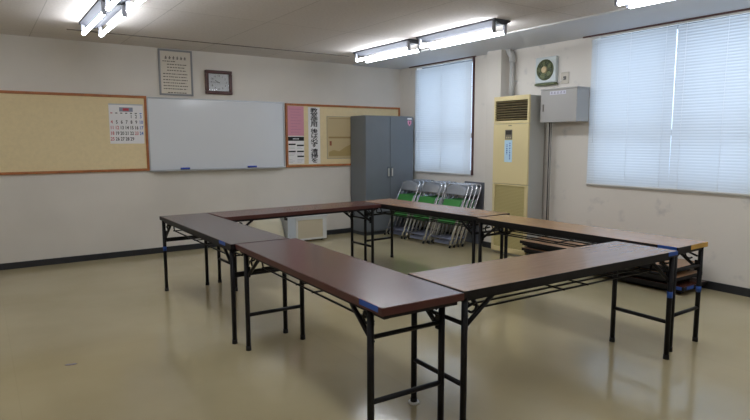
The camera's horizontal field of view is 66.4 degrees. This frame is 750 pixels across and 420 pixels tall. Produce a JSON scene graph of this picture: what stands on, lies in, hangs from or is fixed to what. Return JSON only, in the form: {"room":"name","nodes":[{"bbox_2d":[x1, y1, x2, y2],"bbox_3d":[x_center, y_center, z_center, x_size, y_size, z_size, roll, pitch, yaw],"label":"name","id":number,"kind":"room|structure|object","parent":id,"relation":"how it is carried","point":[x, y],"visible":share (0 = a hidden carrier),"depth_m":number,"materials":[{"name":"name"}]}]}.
{"room":"meeting room","nodes":[
{"label":"meeting room","id":0,"kind":"room"},
{"bbox_2d":[0,34,399,263],"bbox_3d":[-2.378,-0.747,7.334,7.050,2.511,0.150,-5,8,-34],"label":"wall","id":1,"kind":"structure","parent":0,"point":[43,216],"depth_m":6.93,"materials":[{"name":"white paint"}]},
{"bbox_2d":[0,90,149,174],"bbox_3d":[-3.502,-0.861,6.434,1.822,0.897,0.023,-5,8,-34],"label":"cork board","id":2,"kind":"object","parent":1,"relation":"attached to","point":[41,132],"visible":1,"depth_m":6.43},
{"bbox_2d":[108,103,143,143],"bbox_3d":[-2.944,-1.021,6.796,0.380,0.465,0.006,-5,8,-34],"label":"wall calendar","id":3,"kind":"object","parent":2,"relation":"attached to","point":[126,125],"visible":1,"depth_m":6.79,"materials":[{"name":"white paper"}]},
{"bbox_2d":[0,228,350,269],"bbox_3d":[-2.350,0.474,7.399,6.700,0.070,0.012,-5,8,-34],"label":"baseboard","id":4,"kind":"structure","parent":1,"relation":"attached to","point":[14,265],"depth_m":6.82,"materials":[{"name":"black"}]},
{"bbox_2d":[158,48,193,95],"bbox_3d":[-2.454,-1.690,7.066,0.410,0.552,0.019,-5,8,-34],"label":"framed notice","id":5,"kind":"object","parent":1,"relation":"attached to","point":[175,69],"visible":1,"depth_m":7.06,"materials":[{"name":"grey paper"}]},
{"bbox_2d":[146,97,284,171],"bbox_3d":[-1.990,-0.975,7.431,1.810,0.897,0.087,-5,8,-34],"label":"whiteboard","id":6,"kind":"object","parent":1,"relation":"attached to","point":[196,134],"visible":1,"depth_m":7.40,"materials":[{"name":"white plastic"}]},
{"bbox_2d":[153,167,284,171],"bbox_3d":[-1.981,-0.535,7.472,1.740,0.014,0.058,-5,8,-34],"label":"tray","id":7,"kind":"object","parent":6,"relation":"on","point":[155,169],"depth_m":7.31,"materials":[{"name":"silver metal"}]},
{"bbox_2d":[204,70,232,94],"bbox_3d":[-2.008,-1.638,7.367,0.350,0.300,0.044,-5,8,-34],"label":"wall clock","id":8,"kind":"object","parent":1,"relation":"attached to","point":[216,81],"visible":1,"depth_m":7.36,"materials":[{"name":"brown wood"}]},
{"bbox_2d":[285,103,399,166],"bbox_3d":[-0.426,-1.106,8.540,1.983,0.887,0.023,-5,8,-34],"label":"cork board","id":9,"kind":"object","parent":1,"relation":"attached to","point":[325,110],"visible":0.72,"depth_m":8.34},
{"bbox_2d":[287,106,303,135],"bbox_3d":[-1.112,-1.250,8.043,0.252,0.410,0.002,-5,8,-34],"label":"notice","id":10,"kind":"object","parent":9,"relation":"attached to","point":[295,113],"visible":1,"depth_m":8.04,"materials":[{"name":"pink paper"}]},
{"bbox_2d":[288,136,304,163],"bbox_3d":[-1.111,-0.847,8.091,0.252,0.393,0.003,-5,8,-34],"label":"sheet","id":11,"kind":"object","parent":9,"relation":"attached to","point":[295,143],"visible":1,"depth_m":8.09,"materials":[{"name":"white paper"}]},
{"bbox_2d":[308,107,319,163],"bbox_3d":[-0.872,-1.068,8.231,0.190,0.806,0.003,-5,8,-34],"label":"banner","id":12,"kind":"object","parent":9,"relation":"attached to","point":[313,112],"visible":1,"depth_m":8.23,"materials":[{"name":"white paper"}]},
{"bbox_2d":[327,116,350,158],"bbox_3d":[-0.429,-1.077,8.537,0.660,0.620,0.004,-5,8,-34],"label":"print","id":13,"kind":"object","parent":9,"relation":"attached to","point":[338,127],"visible":0.66,"depth_m":8.46,"materials":[{"name":"beige paper"}]},
{"bbox_2d":[0,232,749,419],"bbox_3d":[0.051,0.961,3.994,7.050,0.100,8.700,-5,8,-34],"label":"floor","id":14,"kind":"structure","parent":0,"point":[141,350],"depth_m":3.79,"materials":[{"name":"plastic"}]},
{"bbox_2d":[159,213,288,343],"bbox_3d":[-1.297,0.475,4.716,0.434,0.700,1.800,-5,8,-34],"label":"folding table","id":15,"kind":"object","parent":14,"relation":"on","point":[223,233],"visible":0.81,"depth_m":4.37,"materials":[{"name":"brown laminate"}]},
{"bbox_2d":[173,227,242,255],"bbox_3d":[-1.298,0.216,4.685,0.300,0.075,1.525,-5,8,-34],"label":"wire shelf","id":16,"kind":"object","parent":15,"relation":"attached to","point":[174,230],"depth_m":4.57,"materials":[{"name":"black metal"}]},
{"bbox_2d":[248,218,284,236],"bbox_3d":[-1.477,0.284,7.733,0.520,0.362,0.336,-5,8,-34],"label":"bin","id":17,"kind":"object","parent":14,"relation":"on","point":[274,226],"visible":0.31,"depth_m":7.62,"materials":[{"name":"beige plastic"}]},
{"bbox_2d":[208,201,380,290],"bbox_3d":[-0.780,0.329,5.928,1.780,0.700,0.444,-5,8,-36],"label":"folding table","id":18,"kind":"object","parent":14,"relation":"on","point":[250,215],"visible":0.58,"depth_m":5.78,"materials":[{"name":"red laminate"}]},
{"bbox_2d":[280,214,327,240],"bbox_3d":[-1.023,0.246,8.041,0.650,0.361,0.355,-5,8,-34],"label":"storage box","id":19,"kind":"object","parent":14,"relation":"on","point":[311,227],"visible":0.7,"depth_m":7.91,"materials":[{"name":"white plastic"}]},
{"bbox_2d":[236,238,463,419],"bbox_3d":[-0.265,0.649,3.248,0.445,0.700,1.780,-5,8,-32],"label":"folding table","id":20,"kind":"object","parent":14,"relation":"on","point":[384,293],"visible":1,"depth_m":2.78,"materials":[{"name":"laminate"}]},
{"bbox_2d":[261,262,374,318],"bbox_3d":[-0.265,0.390,3.218,0.300,0.075,1.333,-5,8,-32],"label":"wire shelf","id":21,"kind":"object","parent":20,"relation":"attached to","point":[299,284],"depth_m":3.11,"materials":[{"name":"black metal"}]},
{"bbox_2d":[350,115,412,235],"bbox_3d":[0.115,-0.534,8.695,0.870,1.752,0.427,-5,8,-34],"label":"tall cabinet","id":22,"kind":"object","parent":14,"relation":"on","point":[381,146],"visible":0.82,"depth_m":8.47,"materials":[{"name":"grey metal"}]},
{"bbox_2d":[384,180,419,238],"bbox_3d":[0.399,-0.022,8.344,0.367,0.807,0.437,-5,8,-34],"label":"folding chair","id":23,"kind":"object","parent":14,"relation":"on","point":[411,185],"visible":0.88,"depth_m":8.31,"materials":[{"name":"silver metal"}]},
{"bbox_2d":[388,180,423,237],"bbox_3d":[0.457,-0.028,8.391,0.367,0.807,0.437,-5,8,-35],"label":"folding chair","id":24,"kind":"object","parent":14,"relation":"on","point":[421,185],"visible":0.31,"depth_m":8.33,"materials":[{"name":"silver metal"}]},
{"bbox_2d":[394,179,426,234],"bbox_3d":[0.516,-0.033,8.435,0.367,0.807,0.437,-5,8,-34],"label":"folding chair","id":25,"kind":"object","parent":14,"relation":"on","point":[412,179],"visible":0.2,"depth_m":8.42,"materials":[{"name":"silver metal"}]},
{"bbox_2d":[398,179,430,234],"bbox_3d":[0.574,-0.039,8.481,0.367,0.807,0.437,-5,8,-35],"label":"folding chair","id":26,"kind":"object","parent":14,"relation":"on","point":[415,179],"visible":0.21,"depth_m":8.53,"materials":[{"name":"silver metal"}]},
{"bbox_2d":[406,179,433,230],"bbox_3d":[0.634,-0.044,8.524,0.367,0.807,0.437,-5,8,-34],"label":"folding chair","id":27,"kind":"object","parent":14,"relation":"on","point":[422,179],"visible":0.17,"depth_m":8.46,"materials":[{"name":"silver metal"}]},
{"bbox_2d":[404,182,441,243],"bbox_3d":[0.672,0.024,7.952,0.367,0.807,0.437,-5,8,-34],"label":"folding chair","id":28,"kind":"object","parent":14,"relation":"on","point":[432,187],"visible":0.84,"depth_m":7.93,"materials":[{"name":"silver metal"}]},
{"bbox_2d":[408,181,445,242],"bbox_3d":[0.732,0.019,7.994,0.367,0.807,0.437,-5,8,-34],"label":"folding chair","id":29,"kind":"object","parent":14,"relation":"on","point":[443,187],"visible":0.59,"depth_m":7.88,"materials":[{"name":"silver metal"}]},
{"bbox_2d":[413,181,449,241],"bbox_3d":[0.792,0.014,8.037,0.367,0.807,0.437,-5,8,-35],"label":"folding chair","id":30,"kind":"object","parent":14,"relation":"on","point":[433,181],"visible":0.27,"depth_m":7.97,"materials":[{"name":"silver metal"}]},
{"bbox_2d":[361,199,509,263],"bbox_3d":[0.555,0.310,6.060,0.444,0.700,1.800,-5,9,-37],"label":"folding table","id":31,"kind":"object","parent":14,"relation":"on","point":[469,215],"visible":0.67,"depth_m":5.83,"materials":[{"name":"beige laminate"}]},
{"bbox_2d":[376,208,482,226],"bbox_3d":[0.555,0.051,6.029,0.300,0.075,1.473,-5,9,-37],"label":"wire shelf","id":32,"kind":"object","parent":31,"relation":"attached to","point":[421,215],"depth_m":6.02,"materials":[{"name":"black metal"}]},
{"bbox_2d":[420,181,452,238],"bbox_3d":[0.855,0.009,8.077,0.367,0.807,0.437,-5,8,-34],"label":"folding chair","id":33,"kind":"object","parent":14,"relation":"on","point":[439,181],"visible":0.06,"depth_m":8.03,"materials":[{"name":"silver metal"}]},
{"bbox_2d":[423,181,457,233],"bbox_3d":[0.914,0.003,8.120,0.367,0.807,0.437,-5,8,-35],"label":"folding chair","id":34,"kind":"object","parent":14,"relation":"on","point":[446,181],"visible":0.12,"depth_m":8.05,"materials":[{"name":"silver metal"}]},
{"bbox_2d":[428,183,468,247],"bbox_3d":[0.980,0.065,7.605,0.367,0.807,0.437,-5,8,-35],"label":"folding chair","id":35,"kind":"object","parent":14,"relation":"on","point":[455,189],"visible":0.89,"depth_m":7.59,"materials":[{"name":"silver metal"}]},
{"bbox_2d":[432,183,472,247],"bbox_3d":[1.042,0.060,7.644,0.367,0.807,0.437,-5,8,-35],"label":"folding chair","id":36,"kind":"object","parent":14,"relation":"on","point":[466,203],"visible":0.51,"depth_m":7.53,"materials":[{"name":"silver metal"}]},
{"bbox_2d":[437,183,477,246],"bbox_3d":[1.104,0.055,7.684,0.367,0.807,0.437,-5,8,-35],"label":"folding chair","id":37,"kind":"object","parent":14,"relation":"on","point":[474,189],"visible":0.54,"depth_m":7.56,"materials":[{"name":"silver metal"}]},
{"bbox_2d":[445,183,481,246],"bbox_3d":[1.168,0.050,7.722,0.367,0.807,0.437,-5,8,-34],"label":"folding chair","id":38,"kind":"object","parent":14,"relation":"on","point":[474,204],"visible":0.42,"depth_m":7.59,"materials":[{"name":"silver metal"}]},
{"bbox_2d":[461,181,484,243],"bbox_3d":[1.330,0.030,7.824,0.076,0.827,0.390,-5,8,-34],"label":"board","id":39,"kind":"object","parent":14,"relation":"on","point":[480,202],"visible":0.41,"depth_m":7.74,"materials":[{"name":"grey metal"}]},
{"bbox_2d":[491,94,544,255],"bbox_3d":[1.721,-0.407,6.941,0.290,1.908,0.544,-5,8,-34],"label":"air conditioner","id":40,"kind":"object","parent":14,"relation":"on","point":[518,139],"visible":0.77,"depth_m":6.78,"materials":[{"name":"beige metal"}]},
{"bbox_2d":[494,185,523,250],"bbox_3d":[1.625,0.085,6.932,0.013,0.755,0.470,-5,8,-34],"label":"grille","id":41,"kind":"object","parent":40,"relation":"attached to","point":[507,198],"depth_m":6.90,"materials":[{"name":"beige metal"}]},
{"bbox_2d":[494,94,530,123],"bbox_3d":[1.617,-1.185,6.776,0.030,0.323,0.544,-5,8,-34],"label":"outlet","id":42,"kind":"object","parent":40,"relation":"attached to","point":[516,109],"depth_m":6.76,"materials":[{"name":"beige"}]},
{"bbox_2d":[408,241,677,419],"bbox_3d":[1.024,0.638,3.307,1.769,0.700,0.444,-5,8,-33],"label":"folding table","id":43,"kind":"object","parent":14,"relation":"on","point":[488,279],"visible":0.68,"depth_m":3.10,"materials":[{"name":"laminate"}]},
{"bbox_2d":[468,264,652,307],"bbox_3d":[1.028,0.379,3.275,1.521,0.075,0.300,-5,8,-33],"label":"wire shelf","id":44,"kind":"object","parent":43,"relation":"attached to","point":[634,268],"depth_m":3.16,"materials":[{"name":"black metal"}]},
{"bbox_2d":[476,215,707,351],"bbox_3d":[1.581,0.489,4.543,0.386,0.700,1.802,-5,8,-35],"label":"folding table","id":45,"kind":"object","parent":14,"relation":"on","point":[593,235],"visible":0.72,"depth_m":4.24,"materials":[{"name":"orange laminate"}]},
{"bbox_2d":[491,226,678,255],"bbox_3d":[1.580,0.230,4.513,0.300,0.075,1.549,-5,8,-35],"label":"wire shelf","id":46,"kind":"object","parent":45,"relation":"attached to","point":[511,229],"depth_m":4.67,"materials":[{"name":"black metal"}]},
{"bbox_2d":[598,272,707,293],"bbox_3d":[2.405,0.629,5.949,0.444,0.082,1.801,-5,8,-35],"label":"table","id":47,"kind":"object","parent":14,"relation":"on","point":[683,285],"visible":0.39,"depth_m":5.34,"materials":[{"name":"metal"}]},
{"bbox_2d":[522,247,696,282],"bbox_3d":[2.369,0.542,5.970,0.443,0.082,1.800,-5,8,-33],"label":"table","id":48,"kind":"object","parent":47,"relation":"on","point":[687,274],"visible":0.31,"depth_m":5.35,"materials":[{"name":"beige laminate"}]},
{"bbox_2d":[520,237,694,272],"bbox_3d":[2.363,0.457,5.980,0.443,0.082,1.800,-5,8,-35],"label":"table","id":49,"kind":"object","parent":48,"relation":"on","point":[682,263],"visible":0.29,"depth_m":6.29,"materials":[{"name":"beige laminate"}]},
{"bbox_2d":[0,0,749,68],"bbox_3d":[0.045,-1.650,3.682,7.050,0.162,8.700,-5,8,-34],"label":"ceiling","id":50,"kind":"structure","parent":0,"point":[336,27],"depth_m":5.49,"materials":[{"name":"white paint"}]},
{"bbox_2d":[79,0,126,36],"bbox_3d":[-2.405,-1.675,5.048,0.210,0.126,1.170,-5,8,-34],"label":"ceiling light","id":51,"kind":"object","parent":50,"relation":"attached to","point":[96,17],"visible":0.92,"depth_m":4.96,"materials":[{"name":"grey"}]},
{"bbox_2d":[81,24,84,35],"bbox_3d":[-2.776,-1.714,5.452,0.034,0.105,0.026,-5,8,-34],"label":"socket","id":52,"kind":"object","parent":51,"relation":"attached to","point":[82,25],"depth_m":5.44,"materials":[{"name":"grey plastic"}]},
{"bbox_2d":[101,1,106,14],"bbox_3d":[-2.157,-1.609,4.561,0.034,0.105,0.026,-5,8,-34],"label":"socket","id":53,"kind":"object","parent":51,"relation":"attached to","point":[103,12],"depth_m":4.55,"materials":[{"name":"grey plastic"}]},
{"bbox_2d":[121,4,126,16],"bbox_3d":[-2.034,-1.620,4.646,0.034,0.105,0.026,-5,8,-34],"label":"socket","id":54,"kind":"object","parent":51,"relation":"attached to","point":[124,14],"depth_m":4.64,"materials":[{"name":"grey plastic"}]},
{"bbox_2d":[105,0,144,13],"bbox_3d":[-1.701,-1.555,4.034,0.210,0.126,1.170,-5,8,-34],"label":"ceiling light","id":55,"kind":"object","parent":50,"relation":"attached to","point":[109,4],"visible":1,"depth_m":4.39,"materials":[{"name":"grey"}]},
{"bbox_2d":[105,0,109,10],"bbox_3d":[-2.072,-1.595,4.439,0.034,0.105,0.026,-5,8,-34],"label":"socket","id":56,"kind":"object","parent":55,"relation":"attached to","point":[107,2],"depth_m":4.42,"materials":[{"name":"grey plastic"}]},
{"bbox_2d":[125,0,130,13],"bbox_3d":[-1.948,-1.605,4.523,0.034,0.105,0.026,-5,8,-34],"label":"socket","id":57,"kind":"object","parent":55,"relation":"attached to","point":[127,3],"depth_m":4.51,"materials":[{"name":"grey plastic"}]},
{"bbox_2d":[67,29,348,56],"bbox_3d":[-1.723,-1.935,6.709,3.350,0.008,0.012,-5,8,-34],"label":"trim","id":58,"kind":"structure","parent":50,"relation":"attached to","point":[67,29],"depth_m":6.56,"materials":[{"name":"grey"}]},
{"bbox_2d":[353,39,420,62],"bbox_3d":[0.132,-1.903,6.904,0.210,0.126,1.170,-5,8,-34],"label":"ceiling light","id":59,"kind":"object","parent":50,"relation":"attached to","point":[407,43],"visible":0.9,"depth_m":6.81,"materials":[{"name":"grey plastic"}]},
{"bbox_2d":[407,41,410,50],"bbox_3d":[0.380,-1.838,6.418,0.034,0.105,0.026,-5,8,-34],"label":"socket","id":60,"kind":"object","parent":59,"relation":"attached to","point":[408,42],"depth_m":6.41,"materials":[{"name":"grey plastic"}]},
{"bbox_2d":[416,18,510,49],"bbox_3d":[0.864,-1.779,5.850,0.210,0.126,1.170,-5,8,-34],"label":"ceiling light","id":61,"kind":"object","parent":50,"relation":"attached to","point":[493,23],"visible":1,"depth_m":5.74,"materials":[{"name":"grey"}]},
{"bbox_2d":[418,38,421,47],"bbox_3d":[0.493,-1.819,6.254,0.034,0.105,0.026,-5,8,-34],"label":"socket","id":62,"kind":"object","parent":61,"relation":"attached to","point":[419,39],"depth_m":6.24,"materials":[{"name":"grey plastic"}]},
{"bbox_2d":[492,21,495,32],"bbox_3d":[1.112,-1.714,5.363,0.034,0.105,0.026,-5,8,-34],"label":"socket","id":63,"kind":"object","parent":61,"relation":"attached to","point":[493,22],"depth_m":5.35,"materials":[{"name":"grey plastic"}]},
{"bbox_2d":[503,24,506,33],"bbox_3d":[1.235,-1.724,5.447,0.034,0.105,0.026,-5,8,-34],"label":"socket","id":64,"kind":"object","parent":61,"relation":"attached to","point":[504,26],"depth_m":5.44,"materials":[{"name":"grey plastic"}]},
{"bbox_2d":[421,0,670,51],"bbox_3d":[2.252,-1.710,4.778,0.012,0.014,7.700,-5,8,-34],"label":"trim","id":65,"kind":"structure","parent":50,"relation":"attached to","point":[670,0],"depth_m":5.38,"materials":[{"name":"white metal"}]},
{"bbox_2d":[614,0,669,8],"bbox_3d":[2.196,-1.550,3.914,0.210,0.126,1.170,-5,8,-34],"label":"ceiling light","id":66,"kind":"object","parent":50,"relation":"attached to","point":[627,3],"visible":1,"depth_m":4.28,"materials":[{"name":"grey plastic"}]},
{"bbox_2d":[400,21,749,288],"bbox_3d":[2.868,-0.573,5.769,0.200,2.511,8.400,-5,8,-34],"label":"wall","id":67,"kind":"structure","parent":0,"point":[722,221],"depth_m":6.33,"materials":[{"name":"white paint"}]},
{"bbox_2d":[409,56,475,67],"bbox_3d":[0.928,-2.098,8.143,0.017,0.014,1.420,-5,8,-34],"label":"trim","id":68,"kind":"structure","parent":67,"relation":"attached to","point":[470,56],"depth_m":8.08,"materials":[{"name":"brown wood"}]},
{"bbox_2d":[421,59,472,175],"bbox_3d":[1.041,-1.317,8.296,0.178,1.583,1.250,-5,8,-34],"label":"window","id":69,"kind":"structure","parent":67,"relation":"in","point":[471,59],"depth_m":8.21,"materials":[{"name":"grey"}]},
{"bbox_2d":[414,57,472,174],"bbox_3d":[0.959,-1.320,8.254,0.032,1.582,1.223,-5,8,-34],"label":"window blind","id":70,"kind":"object","parent":69,"relation":"attached to","point":[443,94],"visible":0.99,"depth_m":8.20,"materials":[{"name":"white plastic"}]},
{"bbox_2d":[471,57,474,174],"bbox_3d":[1.323,-1.266,7.737,0.030,1.596,0.017,-5,8,-34],"label":"trim","id":71,"kind":"structure","parent":67,"relation":"attached to","point":[473,72],"depth_m":7.73,"materials":[{"name":"black metal"}]},
{"bbox_2d":[483,49,509,241],"bbox_3d":[1.557,-0.758,7.344,0.158,2.511,0.240,-5,8,-34],"label":"column","id":72,"kind":"structure","parent":67,"relation":"attached to","point":[498,65],"depth_m":7.25,"materials":[{"name":"white paint"}]},
{"bbox_2d":[506,49,517,95],"bbox_3d":[1.679,-1.693,7.090,0.111,0.614,0.130,-5,8,-34],"label":"duct pipe","id":73,"kind":"object","parent":67,"relation":"attached to","point":[512,58],"visible":0.89,"depth_m":7.04,"materials":[{"name":"grey metal"}]},
{"bbox_2d":[534,56,558,85],"bbox_3d":[1.986,-1.616,6.670,0.088,0.322,0.292,-5,8,-34],"label":"ventilation fan","id":74,"kind":"object","parent":67,"relation":"attached to","point":[546,67],"visible":1,"depth_m":6.63,"materials":[{"name":"white plastic"}]},
{"bbox_2d":[561,72,568,83],"bbox_3d":[2.155,-1.498,6.506,0.012,0.128,0.106,-5,8,-34],"label":"power outlet","id":75,"kind":"object","parent":67,"relation":"attached to","point":[565,75],"visible":1,"depth_m":6.50,"materials":[{"name":"beige plastic"}]},
{"bbox_2d":[540,86,589,122],"bbox_3d":[2.117,-1.171,6.412,0.227,0.374,0.490,-5,8,-34],"label":"box","id":76,"kind":"object","parent":67,"relation":"attached to","point":[563,104],"visible":1,"depth_m":6.28,"materials":[{"name":"grey metal"}]},
{"bbox_2d":[546,123,549,219],"bbox_3d":[2.021,-0.222,6.721,0.015,1.587,0.015,4,8,33],"label":"cable conduit","id":77,"kind":"object","parent":76,"relation":"attached to","point":[549,123],"visible":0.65,"depth_m":6.69,"materials":[{"name":"grey"}]},
{"bbox_2d":[547,123,551,219],"bbox_3d":[2.035,-0.219,6.700,0.015,1.587,0.015,4,8,33],"label":"cable conduit","id":78,"kind":"object","parent":76,"relation":"attached to","point":[551,123],"visible":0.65,"depth_m":6.66,"materials":[{"name":"grey plastic"}]},
{"bbox_2d":[541,86,589,90],"bbox_3d":[2.117,-1.349,6.391,0.225,0.016,0.490,-5,8,-34],"label":"hood","id":79,"kind":"object","parent":76,"relation":"attached to","point":[574,88],"depth_m":6.24,"materials":[{"name":"grey metal"}]},
{"bbox_2d":[414,225,749,296],"bbox_3d":[2.719,0.649,5.809,0.170,0.075,8.376,-5,8,-34],"label":"baseboard","id":80,"kind":"structure","parent":67,"relation":"attached to","point":[737,290],"depth_m":5.26,"materials":[{"name":"black"}]},
{"bbox_2d":[583,8,749,37],"bbox_3d":[2.841,-1.773,5.388,0.017,0.014,2.040,-5,8,-34],"label":"trim","id":81,"kind":"structure","parent":67,"relation":"attached to","point":[740,10],"depth_m":5.42,"materials":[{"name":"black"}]},
{"bbox_2d":[586,13,749,196],"bbox_3d":[2.942,-0.984,5.558,0.178,1.603,1.850,-5,8,-34],"label":"window","id":82,"kind":"structure","parent":67,"relation":"in","point":[746,13],"depth_m":5.56,"materials":[{"name":"grey"}]},
{"bbox_2d":[586,22,677,189],"bbox_3d":[2.603,-1.032,5.886,0.032,1.597,0.917,-5,8,-34],"label":"window blind","id":83,"kind":"object","parent":82,"relation":"attached to","point":[630,129],"visible":0.98,"depth_m":5.85,"materials":[{"name":"white plastic"}]},
{"bbox_2d":[592,39,596,142],"bbox_3d":[2.361,-1.278,6.164,0.004,1.100,0.007,-5,8,-34],"label":"blind cord","id":84,"kind":"object","parent":83,"relation":"hanging from","point":[596,39],"visible":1,"depth_m":6.16,"materials":[{"name":"white plastic"}]},
{"bbox_2d":[667,10,749,195],"bbox_3d":[3.127,-0.944,5.131,0.032,1.597,0.921,-5,9,-34],"label":"window blind","id":85,"kind":"object","parent":82,"relation":"attached to","point":[710,145],"visible":0.99,"depth_m":5.21,"materials":[{"name":"white plastic"}]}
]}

